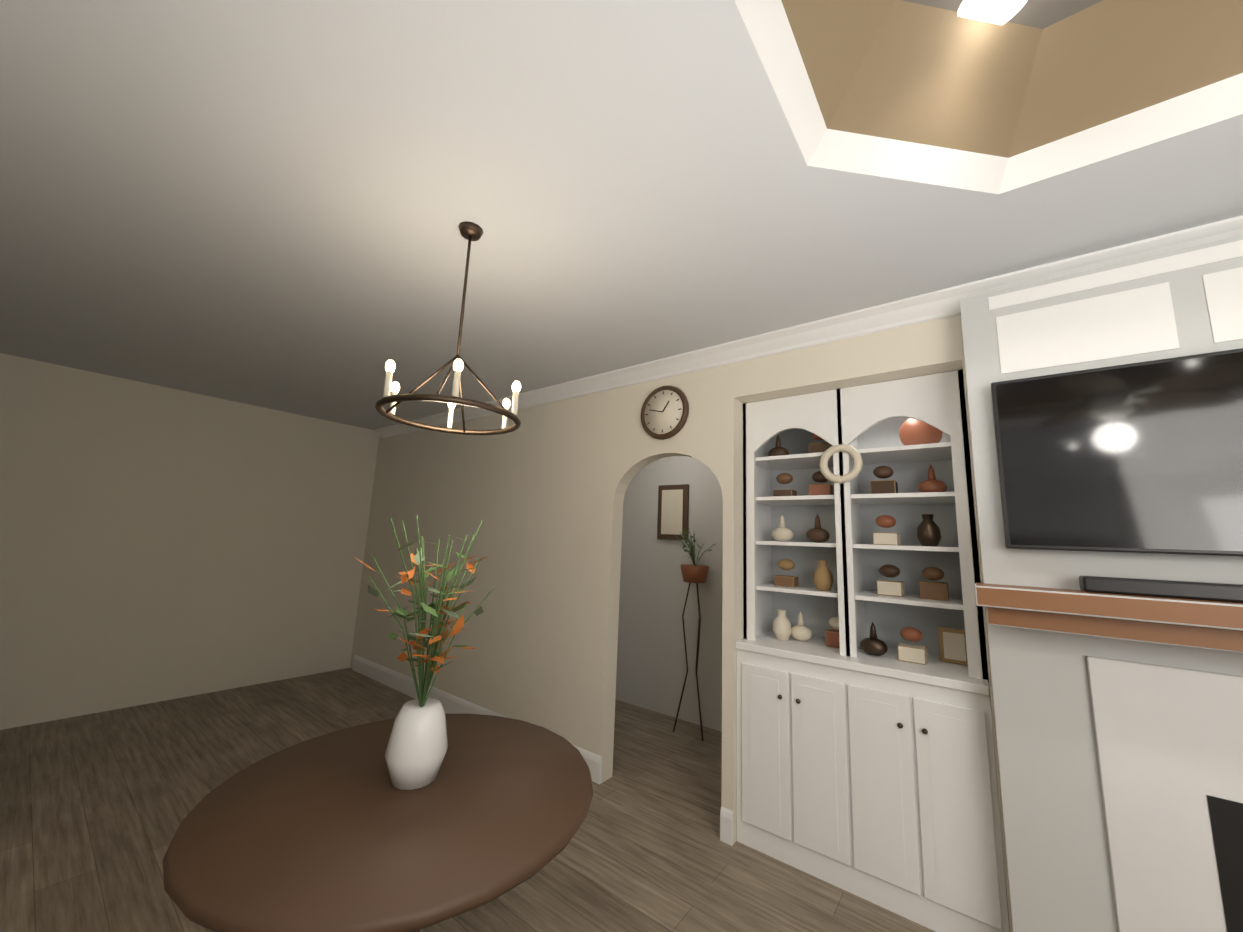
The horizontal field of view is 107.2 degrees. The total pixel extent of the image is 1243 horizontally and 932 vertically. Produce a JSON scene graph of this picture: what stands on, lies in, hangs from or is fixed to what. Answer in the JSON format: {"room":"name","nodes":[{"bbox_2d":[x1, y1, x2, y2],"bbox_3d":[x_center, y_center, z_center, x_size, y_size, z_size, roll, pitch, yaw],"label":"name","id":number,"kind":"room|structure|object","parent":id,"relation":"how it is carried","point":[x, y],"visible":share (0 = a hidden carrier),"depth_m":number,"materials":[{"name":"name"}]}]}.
{"room":"living room","nodes":[
{"label":"living room","id":0,"kind":"room"},
{"bbox_2d":[0,668,1009,931],"bbox_3d":[-1.141,1.634,0.248,12.500,0.060,12.500,-5,-12,37],"label":"floor","id":1,"kind":"structure","parent":0,"point":[96,808],"depth_m":2.47,"materials":[{"name":"brown wood"}]},
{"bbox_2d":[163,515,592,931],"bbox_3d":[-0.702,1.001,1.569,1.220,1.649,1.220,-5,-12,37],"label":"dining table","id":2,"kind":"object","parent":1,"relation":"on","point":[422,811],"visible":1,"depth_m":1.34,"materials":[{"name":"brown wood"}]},
{"bbox_2d":[673,529,715,740],"bbox_3d":[0.637,1.418,4.018,0.377,1.727,0.381,-5,-12,37],"label":"plant stand","id":3,"kind":"object","parent":1,"relation":"on","point":[694,573],"visible":1,"depth_m":4.02,"materials":[{"name":"brown metal"}]},
{"bbox_2d":[736,370,1008,931],"bbox_3d":[1.289,0.813,2.551,1.146,2.497,0.595,-5,-12,37],"label":"built-in bookcase","id":4,"kind":"object","parent":1,"relation":"on","point":[866,766],"visible":1,"depth_m":2.39,"materials":[{"name":"white wood"}]},
{"bbox_2d":[960,235,1242,931],"bbox_3d":[2.215,0.519,1.271,1.950,2.740,0.358,-5,-12,37],"label":"fireplace surround","id":5,"kind":"object","parent":1,"relation":"on","point":[1119,724],"visible":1,"depth_m":1.64,"materials":[{"name":"grey paint"}]},
{"bbox_2d":[991,348,1242,602],"bbox_3d":[2.049,0.016,1.480,1.280,0.834,0.129,-5,-12,37],"label":"television","id":6,"kind":"object","parent":5,"relation":"attached to","point":[1144,457],"depth_m":1.65,"materials":[{"name":"black plastic"}]},
{"bbox_2d":[0,315,1012,931],"bbox_3d":[-0.020,0.478,1.858,9.720,2.830,5.120,-5,-12,37],"label":"wall","id":7,"kind":"structure","parent":0,"point":[160,543],"depth_m":4.03,"materials":[{"name":"beige paint"}]},
{"bbox_2d":[352,655,732,845],"bbox_3d":[-1.247,2.111,3.886,4.660,0.162,0.016,-5,-12,37],"label":"baseboard","id":8,"kind":"structure","parent":7,"relation":"attached to","point":[405,685],"depth_m":4.11,"materials":[{"name":"white"}]},
{"bbox_2d":[641,386,688,439],"bbox_3d":[0.291,-0.368,3.150,0.380,0.380,0.041,-5,-12,37],"label":"wall clock","id":9,"kind":"object","parent":7,"relation":"attached to","point":[664,412],"visible":1,"depth_m":3.13,"materials":[{"name":"brown wood"}]},
{"bbox_2d":[657,484,688,539],"bbox_3d":[0.510,0.457,4.550,0.340,0.540,0.043,-5,-12,37],"label":"frame","id":10,"kind":"object","parent":7,"relation":"attached to","point":[673,511],"visible":0.92,"depth_m":4.52,"materials":[{"name":"brown wood"}]},
{"bbox_2d":[376,215,1242,438],"bbox_3d":[0.736,-0.714,2.838,9.450,0.104,0.095,-5,-12,37],"label":"crown molding","id":11,"kind":"structure","parent":7,"relation":"attached to","point":[934,305],"depth_m":2.47,"materials":[{"name":"white"}]},
{"bbox_2d":[0,0,1242,430],"bbox_3d":[-1.019,-1.359,0.737,12.500,0.350,12.500,-5,-12,37],"label":"ceiling","id":12,"kind":"structure","parent":0,"point":[272,204],"depth_m":1.56,"materials":[{"name":"white paint"}]},
{"bbox_2d":[375,221,520,434],"bbox_3d":[-0.637,-0.576,1.826,0.524,0.809,0.534,-5,-12,37],"label":"dining chandelier","id":13,"kind":"object","parent":12,"relation":"hanging from","point":[470,231],"visible":1,"depth_m":1.78,"materials":[{"name":"brown metal"}]},
{"bbox_2d":[957,0,1027,24],"bbox_3d":[1.051,-1.306,1.293,0.176,0.006,0.176,-5,-12,37],"label":"recessed light","id":14,"kind":"object","parent":12,"relation":"in","point":[1000,12],"visible":0.81,"depth_m":1.31,"materials":[{"name":"white"}]}
]}

